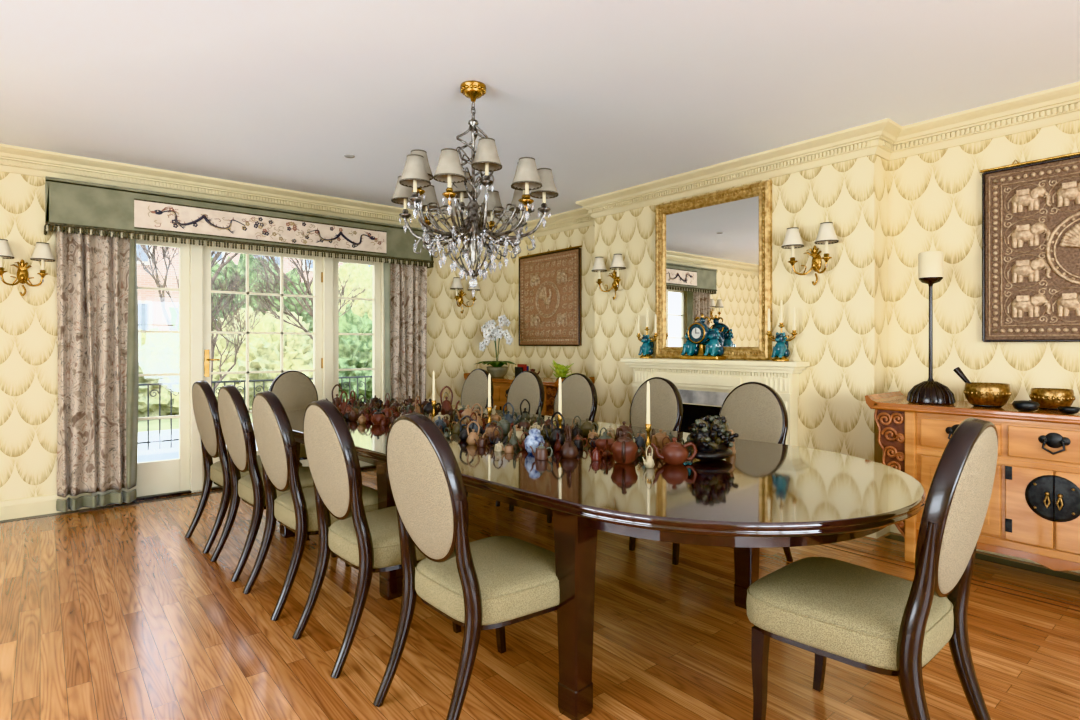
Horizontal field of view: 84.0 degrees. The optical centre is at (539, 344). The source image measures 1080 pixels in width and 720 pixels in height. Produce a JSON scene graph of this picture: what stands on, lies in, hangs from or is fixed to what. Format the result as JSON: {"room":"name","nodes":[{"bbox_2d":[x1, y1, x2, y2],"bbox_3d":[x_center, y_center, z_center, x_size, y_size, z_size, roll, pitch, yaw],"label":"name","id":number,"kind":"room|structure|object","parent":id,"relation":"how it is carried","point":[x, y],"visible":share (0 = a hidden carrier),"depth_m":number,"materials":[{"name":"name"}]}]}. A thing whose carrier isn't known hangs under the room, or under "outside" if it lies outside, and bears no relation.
{"room":"dining room","nodes":[
{"label":"dining room","id":0,"kind":"room"},
{"bbox_2d":[127,244,370,333],"bbox_3d":[-15.618,-2.920,24.213,25.400,8.600,10.800,0,0,-40],"label":"neighbouring house","id":1,"kind":"structure","parent":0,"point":[150,315],"depth_m":21.71,"materials":[{"name":"brick"}]},
{"bbox_2d":[0,171,513,500],"bbox_3d":[-3.111,-0.080,5.218,7.100,2.720,0.200,0,0,-40],"label":"wall","id":2,"kind":"structure","parent":0,"point":[28,322],"depth_m":4.54,"materials":[{"name":"paper"}]},
{"bbox_2d":[0,239,54,295],"bbox_3d":[-3.795,-0.559,4.399,0.376,0.398,0.183,0,0,-40],"label":"wall sconce","id":3,"kind":"object","parent":2,"relation":"attached to","point":[42,252],"visible":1,"depth_m":4.42,"materials":[{"name":"gold metal"}]},
{"bbox_2d":[0,493,89,520],"bbox_3d":[-4.653,1.210,3.788,2.900,0.140,0.022,0,0,-40],"label":"baseboard","id":4,"kind":"structure","parent":2,"relation":"attached to","point":[45,504],"depth_m":4.49,"materials":[{"name":"beige paint"}]},
{"bbox_2d":[56,229,138,511],"bbox_3d":[-3.432,0.196,4.670,0.522,2.120,0.102,0,0,-40],"label":"curtain","id":5,"kind":"object","parent":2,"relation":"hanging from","point":[98,354],"visible":0.99,"depth_m":4.66,"materials":[{"name":"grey fabric"}]},
{"bbox_2d":[116,232,189,496],"bbox_3d":[-3.260,0.170,5.061,0.530,2.180,0.050,0,0,-40],"label":"door","id":6,"kind":"structure","parent":2,"relation":"in","point":[156,477],"depth_m":5.17,"materials":[{"name":"beige paint"}]},
{"bbox_2d":[44,176,433,267],"bbox_3d":[-2.444,-1.032,5.487,3.228,0.399,0.242,0,0,-40],"label":"window valance","id":7,"kind":"object","parent":2,"relation":"attached to","point":[73,204],"visible":0.98,"depth_m":5.10,"materials":[{"name":"green fabric"}]},
{"bbox_2d":[383,261,426,402],"bbox_3d":[-1.407,0.196,6.357,0.492,2.120,0.102,0,0,-40],"label":"curtain","id":8,"kind":"object","parent":7,"relation":"hanging from","point":[405,286],"visible":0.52,"depth_m":6.34,"materials":[{"name":"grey fabric"}]},
{"bbox_2d":[91,230,396,506],"bbox_3d":[-2.588,0.115,5.637,2.620,2.330,0.225,0,0,-40],"label":"trim","id":9,"kind":"structure","parent":2,"relation":"attached to","point":[196,251],"depth_m":5.21,"materials":[{"name":"beige paint"}]},
{"bbox_2d":[203,241,322,486],"bbox_3d":[-2.558,0.170,5.605,1.064,2.180,0.112,0,0,-40],"label":"door","id":10,"kind":"structure","parent":2,"relation":"in","point":[317,260],"depth_m":5.60,"materials":[{"name":"beige paint"}]},
{"bbox_2d":[333,254,380,466],"bbox_3d":[-1.900,0.170,6.194,0.530,2.180,0.050,0,0,-40],"label":"door","id":11,"kind":"structure","parent":2,"relation":"in","point":[376,266],"depth_m":6.28,"materials":[{"name":"beige paint"}]},
{"bbox_2d":[450,277,479,312],"bbox_3d":[-0.860,-0.559,6.844,0.376,0.398,0.183,0,0,-40],"label":"wall sconce","id":12,"kind":"object","parent":2,"relation":"attached to","point":[456,284],"visible":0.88,"depth_m":6.83,"materials":[{"name":"gold metal"}]},
{"bbox_2d":[508,425,524,443],"bbox_3d":[-0.125,0.470,3.171,0.145,0.098,0.091,0,0,-40],"label":"teapot","id":13,"kind":"object","parent":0,"point":[519,432],"depth_m":3.14,"materials":[{"name":"beige ceramic"}]},
{"bbox_2d":[0,0,1079,224],"bbox_3d":[-0.262,-1.515,1.799,7.500,0.150,9.100,0,0,-40],"label":"ceiling","id":14,"kind":"structure","parent":0,"point":[607,96],"depth_m":3.23,"materials":[{"name":"paint"}]},
{"bbox_2d":[344,154,354,157],"bbox_3d":[-1.452,-1.436,4.570,0.080,0.006,0.080,0,0,-40],"label":"smoke detector","id":15,"kind":"object","parent":14,"relation":"attached to","point":[346,155],"visible":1,"depth_m":4.56,"materials":[{"name":"grey plastic"}]},
{"bbox_2d":[391,80,558,296],"bbox_3d":[-0.371,-0.851,3.335,0.853,1.178,0.852,0,0,-20],"label":"chandelier","id":16,"kind":"object","parent":14,"relation":"hanging from","point":[414,187],"visible":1,"depth_m":3.24,"materials":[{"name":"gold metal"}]},
{"bbox_2d":[0,468,1079,719],"bbox_3d":[-0.262,1.340,1.799,7.500,0.120,9.100,0,0,-40],"label":"floor","id":17,"kind":"structure","parent":0,"point":[113,613],"depth_m":2.63,"materials":[{"name":"brown wood"}]},
{"bbox_2d":[185,380,301,553],"bbox_3d":[-1.983,0.756,4.045,0.630,1.061,0.522,0,0,-44],"label":"dining chair","id":18,"kind":"object","parent":17,"relation":"on","point":[204,400],"visible":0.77,"depth_m":3.79,"materials":[{"name":"fabric"}]},
{"bbox_2d":[210,384,335,581],"bbox_3d":[-1.576,0.756,3.604,0.630,1.061,0.522,0,0,-43],"label":"dining chair","id":19,"kind":"object","parent":17,"relation":"on","point":[235,420],"visible":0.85,"depth_m":3.36,"materials":[{"name":"fabric"}]},
{"bbox_2d":[269,370,317,459],"bbox_3d":[-2.009,0.756,5.151,0.630,1.061,0.522,0,0,42],"label":"dining chair","id":20,"kind":"object","parent":17,"relation":"on","point":[295,390],"visible":0.33,"depth_m":5.28,"materials":[{"name":"fabric"}]},
{"bbox_2d":[243,391,379,620],"bbox_3d":[-1.156,0.756,3.147,0.630,1.061,0.522,0,0,-43],"label":"dining chair","id":21,"kind":"object","parent":17,"relation":"on","point":[295,510],"visible":0.77,"depth_m":2.92,"materials":[{"name":"fabric"}]},
{"bbox_2d":[292,399,460,678],"bbox_3d":[-0.704,0.756,2.666,0.630,1.061,0.522,0,0,-42],"label":"dining chair","id":22,"kind":"object","parent":17,"relation":"on","point":[369,542],"visible":0.84,"depth_m":2.45,"materials":[{"name":"fabric"}]},
{"bbox_2d":[373,412,559,719],"bbox_3d":[-0.216,0.756,2.175,0.630,1.061,0.522,0,0,-41],"label":"dining chair","id":23,"kind":"object","parent":17,"relation":"on","point":[495,582],"visible":0.94,"depth_m":2.00,"materials":[{"name":"fabric"}]},
{"bbox_2d":[461,369,493,407],"bbox_3d":[-0.769,0.756,5.585,0.630,1.061,0.522,0,0,-44],"label":"dining chair","id":24,"kind":"object","parent":17,"relation":"on","point":[475,387],"visible":0.38,"depth_m":5.71,"materials":[{"name":"fabric"}]},
{"bbox_2d":[466,371,544,506],"bbox_3d":[-0.295,0.756,5.095,0.630,1.061,0.522,0,0,-44],"label":"dining chair","id":25,"kind":"object","parent":17,"relation":"on","point":[528,385],"visible":0.39,"depth_m":5.20,"materials":[{"name":"fabric"}]},
{"bbox_2d":[464,373,594,415],"bbox_3d":[-0.154,0.800,6.432,0.543,0.960,1.513,0,0,-44],"label":"sideboard","id":26,"kind":"object","parent":17,"relation":"on","point":[501,385],"visible":0.14,"depth_m":6.26,"materials":[{"name":"red wood"}]},
{"bbox_2d":[476,315,515,376],"bbox_3d":[-0.480,0.005,6.704,0.458,0.702,0.513,0,0,-40],"label":"potted orchid","id":27,"kind":"object","parent":26,"relation":"on","point":[490,332],"visible":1,"depth_m":6.63,"materials":[{"name":"plant"}]},
{"bbox_2d":[515,364,528,376],"bbox_3d":[-0.194,0.281,6.450,0.096,0.150,0.130,0,0,-40],"label":"books","id":28,"kind":"object","parent":26,"relation":"on","point":[520,368],"visible":0.57,"depth_m":6.42,"materials":[{"name":"paper"}]},
{"bbox_2d":[550,360,573,380],"bbox_3d":[0.217,0.255,6.016,0.241,0.203,0.233,0,0,21],"label":"fern","id":29,"kind":"object","parent":26,"relation":"on","point":[561,371],"visible":0.87,"depth_m":5.98,"materials":[{"name":"green plant"}]},
{"bbox_2d":[509,373,596,522],"bbox_3d":[0.112,0.756,4.652,0.630,1.061,0.522,0,0,-43],"label":"dining chair","id":30,"kind":"object","parent":17,"relation":"on","point":[579,394],"visible":0.38,"depth_m":4.74,"materials":[{"name":"fabric"}]},
{"bbox_2d":[280,403,926,719],"bbox_3d":[-0.253,0.900,3.547,1.660,0.760,4.340,0,0,-44],"label":"dining table","id":31,"kind":"object","parent":17,"relation":"on","point":[764,494],"visible":0.59,"depth_m":2.10,"materials":[{"name":"brown wood"}]},
{"bbox_2d":[432,371,435,418],"bbox_3d":[-0.722,0.346,4.080,0.080,0.345,0.079,0,0,-40],"label":"candlestick","id":32,"kind":"object","parent":31,"relation":"on","point":[433,389],"visible":0.73,"depth_m":4.07,"materials":[{"name":"white wax"}]},
{"bbox_2d":[487,374,491,423],"bbox_3d":[-0.307,0.346,3.647,0.080,0.345,0.079,0,0,-40],"label":"candlestick","id":33,"kind":"object","parent":31,"relation":"on","point":[489,408],"visible":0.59,"depth_m":3.64,"materials":[{"name":"white wax"}]},
{"bbox_2d":[326,384,692,467],"bbox_3d":[-0.509,0.409,3.836,0.891,0.220,3.241,0,0,-44],"label":"teapot collection","id":34,"kind":"object","parent":31,"relation":"on","point":[470,426],"visible":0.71,"depth_m":3.55},
{"bbox_2d":[524,428,544,453],"bbox_3d":[-0.026,0.459,2.877,0.100,0.120,0.100,0,0,-40],"label":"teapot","id":35,"kind":"object","parent":31,"relation":"on","point":[534,438],"visible":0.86,"depth_m":2.85,"materials":[{"name":"blue ceramic"}]},
{"bbox_2d":[543,411,565,445],"bbox_3d":[0.079,0.431,3.117,0.095,0.176,0.136,0,0,-40],"label":"teapot","id":36,"kind":"object","parent":31,"relation":"on","point":[552,438],"visible":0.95,"depth_m":3.08,"materials":[{"name":"black ceramic"}]},
{"bbox_2d":[557,377,562,428],"bbox_3d":[0.109,0.346,3.257,0.080,0.345,0.079,0,0,-40],"label":"candlestick","id":37,"kind":"object","parent":31,"relation":"on","point":[559,419],"visible":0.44,"depth_m":3.25,"materials":[{"name":"white wax"}]},
{"bbox_2d":[559,426,578,457],"bbox_3d":[0.127,0.446,2.795,0.095,0.145,0.120,0,0,-40],"label":"vase","id":38,"kind":"object","parent":31,"relation":"on","point":[568,450],"depth_m":2.75,"materials":[{"name":"brown ceramic"}]},
{"bbox_2d":[575,418,598,436],"bbox_3d":[0.266,0.468,3.407,0.161,0.103,0.091,0,0,-40],"label":"teapot","id":39,"kind":"object","parent":31,"relation":"on","point":[586,426],"depth_m":3.38,"materials":[{"name":"brown ceramic"}]},
{"bbox_2d":[595,432,614,453],"bbox_3d":[0.313,0.468,2.882,0.127,0.103,0.145,0,0,-40],"label":"teapot","id":40,"kind":"object","parent":31,"relation":"on","point":[604,442],"depth_m":2.85,"materials":[{"name":"brown ceramic"}]},
{"bbox_2d":[615,421,632,440],"bbox_3d":[0.449,0.462,3.194,0.170,0.113,0.100,0,0,-40],"label":"teapot","id":41,"kind":"object","parent":31,"relation":"on","point":[619,430],"depth_m":3.16,"materials":[{"name":"brown ceramic"}]},
{"bbox_2d":[611,431,637,463],"bbox_3d":[0.373,0.450,2.653,0.172,0.139,0.147,0,0,-40],"label":"teapot","id":42,"kind":"object","parent":31,"relation":"on","point":[624,450],"depth_m":2.61,"materials":[{"name":"ceramic"}]},
{"bbox_2d":[645,381,651,450],"bbox_3d":[0.518,0.346,2.873,0.080,0.345,0.079,0,0,-40],"label":"candlestick","id":43,"kind":"object","parent":31,"relation":"on","point":[648,425],"visible":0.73,"depth_m":2.87,"materials":[{"name":"white wax"}]},
{"bbox_2d":[651,429,668,449],"bbox_3d":[0.597,0.468,2.976,0.167,0.103,0.100,0,0,-40],"label":"teapot","id":44,"kind":"object","parent":31,"relation":"on","point":[657,439],"depth_m":2.94,"materials":[{"name":"brown ceramic"}]},
{"bbox_2d":[651,437,696,464],"bbox_3d":[0.590,0.462,2.637,0.184,0.113,0.119,0,0,-40],"label":"teapot","id":45,"kind":"object","parent":31,"relation":"on","point":[675,453],"depth_m":2.61,"materials":[{"name":"brown ceramic"}]},
{"bbox_2d":[685,415,738,460],"bbox_3d":[0.781,0.419,2.725,0.257,0.200,0.216,0,0,-40],"label":"carving","id":46,"kind":"object","parent":31,"relation":"on","point":[711,437],"visible":0.99,"depth_m":2.65,"materials":[{"name":"black ceramic"}]},
{"bbox_2d":[728,430,735,454],"bbox_3d":[0.907,0.461,2.858,0.051,0.116,0.052,0,0,2],"label":"figurine","id":47,"kind":"object","parent":31,"relation":"on","point":[733,449],"visible":0.24,"depth_m":2.84,"materials":[{"name":"beige ceramic"}]},
{"bbox_2d":[629,377,682,550],"bbox_3d":[0.636,0.756,4.070,0.630,1.061,0.522,0,0,-40],"label":"dining chair","id":48,"kind":"object","parent":17,"relation":"on","point":[666,405],"visible":0.34,"depth_m":4.15,"materials":[{"name":"fabric"}]},
{"bbox_2d":[620,358,809,445],"bbox_3d":[1.340,0.700,4.904,0.200,1.160,1.660,0,0,-40],"label":"fireplace mantel","id":49,"kind":"object","parent":17,"relation":"on","point":[698,382],"visible":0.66,"depth_m":4.77,"materials":[{"name":"paint"}]},
{"bbox_2d":[637,309,657,357],"bbox_3d":[0.959,-0.106,5.381,0.170,0.448,0.196,0,0,0],"label":"candelabra","id":50,"kind":"object","parent":49,"relation":"on","point":[646,350],"visible":1,"depth_m":5.34,"materials":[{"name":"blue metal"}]},
{"bbox_2d":[680,314,725,359],"bbox_3d":[1.337,-0.068,4.915,0.206,0.372,0.364,0,0,-40],"label":"mantel clock","id":51,"kind":"object","parent":49,"relation":"on","point":[698,333],"visible":1,"depth_m":4.84,"materials":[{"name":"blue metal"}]},
{"bbox_2d":[766,300,797,360],"bbox_3d":[1.772,-0.106,4.405,0.170,0.448,0.196,0,0,0],"label":"candelabra","id":52,"kind":"object","parent":49,"relation":"on","point":[781,351],"visible":1,"depth_m":4.37,"materials":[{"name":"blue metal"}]},
{"bbox_2d":[672,382,792,564],"bbox_3d":[1.124,0.756,3.516,0.630,1.061,0.522,0,0,-42],"label":"dining chair","id":53,"kind":"object","parent":17,"relation":"on","point":[755,411],"visible":0.39,"depth_m":3.61,"materials":[{"name":"fabric"}]},
{"bbox_2d":[746,417,997,719],"bbox_3d":[1.042,0.746,1.890,0.533,1.082,0.642,0,0,-41],"label":"dining chair","id":54,"kind":"object","parent":17,"relation":"on","point":[851,614],"visible":1,"depth_m":1.73,"materials":[{"name":"fabric"}]},
{"bbox_2d":[865,391,1079,570],"bbox_3d":[2.789,0.795,3.196,0.543,0.970,1.800,0,0,-40],"label":"sideboard","id":55,"kind":"object","parent":17,"relation":"on","point":[1033,513],"visible":0.68,"depth_m":3.17,"materials":[{"name":"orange wood"}]},
{"bbox_2d":[907,251,955,404],"bbox_3d":[2.352,-0.110,3.613,0.250,0.915,0.248,0,0,-40],"label":"candlestick","id":56,"kind":"object","parent":55,"relation":"on","point":[930,263],"visible":1,"depth_m":3.57,"materials":[{"name":"dark metal"},{"name":"ivory wax"}]},
{"bbox_2d":[953,367,1011,407],"bbox_3d":[2.534,0.239,3.415,0.221,0.219,0.256,0,0,7],"label":"bowl","id":57,"kind":"object","parent":55,"relation":"on","point":[978,394],"visible":1,"depth_m":3.33,"materials":[{"name":"brown metal"}]},
{"bbox_2d":[1012,400,1039,411],"bbox_3d":[2.577,0.320,3.164,0.150,0.056,0.116,0,0,-9],"label":"dish","id":58,"kind":"object","parent":55,"relation":"on","point":[1021,405],"visible":1,"depth_m":3.13,"materials":[{"name":"black ceramic"}]},
{"bbox_2d":[1029,388,1075,409],"bbox_3d":[2.766,0.293,3.242,0.192,0.110,0.189,0,0,-40],"label":"bowl","id":59,"kind":"object","parent":55,"relation":"on","point":[1048,398],"visible":0.96,"depth_m":3.18,"materials":[{"name":"brown metal"}]},
{"bbox_2d":[1057,406,1079,413],"bbox_3d":[2.676,0.331,3.037,0.090,0.034,0.090,0,0,-40],"label":"dish","id":60,"kind":"object","parent":55,"relation":"on","point":[1063,409],"visible":1,"depth_m":3.02,"materials":[{"name":"metal"}]},
{"bbox_2d":[595,155,887,463],"bbox_3d":[1.476,-0.080,5.080,0.230,2.720,2.624,0,0,-40],"label":"wall","id":61,"kind":"structure","parent":0,"point":[842,319],"depth_m":4.28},
{"bbox_2d":[0,82,1079,239],"bbox_3d":[-0.262,-1.355,1.799,7.100,0.170,8.700,0,0,-40],"label":"trim","id":62,"kind":"structure","parent":61,"relation":"attached to","point":[886,139],"depth_m":4.60,"materials":[{"name":"beige paint"}]},
{"bbox_2d":[0,468,1079,611],"bbox_3d":[0.164,1.279,4.118,11.043,0.002,4.831,0,0,11],"label":"trim","id":63,"kind":"structure","parent":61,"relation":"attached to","point":[1050,572],"depth_m":3.58,"materials":[{"name":"brown wood"}]},
{"bbox_2d":[591,254,625,299],"bbox_3d":[0.666,-0.641,5.722,0.191,0.416,0.393,0,0,-40],"label":"wall sconce","id":64,"kind":"object","parent":61,"relation":"attached to","point":[617,263],"depth_m":5.74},
{"bbox_2d":[655,180,771,359],"bbox_3d":[1.391,-0.567,4.959,0.050,1.365,1.100,0,0,-40],"label":"wall mirror","id":65,"kind":"object","parent":61,"relation":"attached to","point":[713,251],"depth_m":4.89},
{"bbox_2d":[781,222,838,285],"bbox_3d":[1.908,-0.631,4.232,0.191,0.416,0.393,0,0,-40],"label":"wall sconce","id":66,"kind":"object","parent":61,"relation":"attached to","point":[826,235],"depth_m":4.25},
{"bbox_2d":[514,120,1079,420],"bbox_3d":[2.478,-0.080,4.212,0.200,2.720,8.900,0,0,-40],"label":"wall","id":67,"kind":"structure","parent":0,"point":[935,197],"depth_m":3.89,"materials":[{"name":"paper"}]},
{"bbox_2d":[519,245,581,345],"bbox_3d":[0.086,-0.543,6.866,0.071,1.110,1.090,0,0,-40],"label":"tapestry","id":68,"kind":"object","parent":67,"relation":"attached to","point":[550,282],"visible":1,"depth_m":6.82,"materials":[{"name":"brown fabric"}]},
{"bbox_2d":[867,524,1079,572],"bbox_3d":[3.594,1.210,2.519,0.252,0.140,4.870,0,0,-40],"label":"baseboard","id":69,"kind":"structure","parent":67,"relation":"attached to","point":[891,528],"depth_m":3.98,"materials":[{"name":"beige paint"}]},
{"bbox_2d":[980,152,1079,341],"bbox_3d":[3.061,-0.563,3.299,0.067,1.090,1.070,0,0,-40],"label":"tapestry","id":70,"kind":"object","parent":67,"relation":"attached to","point":[1031,212],"visible":1,"depth_m":3.50,"materials":[{"name":"brown fabric"}]},
{"label":"outside","id":71,"kind":"structure","parent":0,"visible":0},
{"bbox_2d":[137,413,257,461],"bbox_3d":[-8.065,1.400,12.805,44.000,0.160,70.000,0,0,-40],"label":"terrace","id":72,"kind":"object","parent":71,"point":[154,453],"depth_m":8.44,"materials":[{"name":"stone"}]},
{"bbox_2d":[138,327,218,417],"bbox_3d":[-7.419,0.571,11.401,2.856,1.863,2.311,0,0,-40],"label":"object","id":73,"kind":"object","parent":72,"relation":"on","point":[158,352],"visible":0.2,"depth_m":10.77,"materials":[{"name":"white"}]},
{"bbox_2d":[129,245,238,330],"bbox_3d":[-7.325,-1.752,13.711,3.430,6.196,4.461,0,0,25],"label":"bare tree","id":74,"kind":"object","parent":72,"relation":"on","point":[153,266],"visible":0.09,"depth_m":13.10,"materials":[{"name":"brown plant"}]},
{"bbox_2d":[211,263,265,390],"bbox_3d":[-5.245,-0.051,10.236,1.291,2.788,2.685,0,0,-40],"label":"bare tree","id":75,"kind":"object","parent":72,"relation":"on","point":[231,297],"visible":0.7,"depth_m":9.94,"materials":[{"name":"green plant"}]},
{"bbox_2d":[169,254,312,331],"bbox_3d":[-7.973,-0.489,16.802,4.333,4.524,3.364,0,0,-40],"label":"tree","id":76,"kind":"object","parent":72,"relation":"on","point":[306,317],"visible":0.19,"depth_m":15.96,"materials":[{"name":"plant"}]},
{"bbox_2d":[138,376,371,449],"bbox_3d":[-5.377,0.914,7.235,7.600,0.852,0.028,0,0,-40],"label":"iron railing","id":77,"kind":"object","parent":72,"relation":"on","point":[357,377],"visible":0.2,"depth_m":7.74,"materials":[{"name":"metal"}]},
{"bbox_2d":[211,307,312,409],"bbox_3d":[-5.613,0.368,12.418,2.965,2.342,2.290,0,0,-40],"label":"bush","id":78,"kind":"object","parent":72,"relation":"on","point":[264,349],"visible":0.32,"depth_m":11.68,"materials":[{"name":"green plant"}]},
{"bbox_2d":[231,255,370,339],"bbox_3d":[-3.919,-0.723,10.128,2.457,4.145,2.184,0,0,-34],"label":"tree","id":79,"kind":"object","parent":72,"relation":"on","point":[307,283],"visible":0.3,"depth_m":9.99,"materials":[{"name":"green plant"}]},
{"bbox_2d":[309,304,371,402],"bbox_3d":[-4.434,0.290,14.086,2.947,2.489,2.315,0,0,-40],"label":"bush","id":80,"kind":"object","parent":72,"relation":"on","point":[355,351],"visible":0.19,"depth_m":13.25,"materials":[{"name":"green plant"}]},
{"bbox_2d":[310,263,371,320],"bbox_3d":[-5.994,-0.589,19.017,3.986,4.907,3.211,0,0,-40],"label":"tree","id":81,"kind":"object","parent":72,"relation":"on","point":[360,273],"visible":0.1,"depth_m":18.26,"materials":[{"name":"plant"}]}
]}

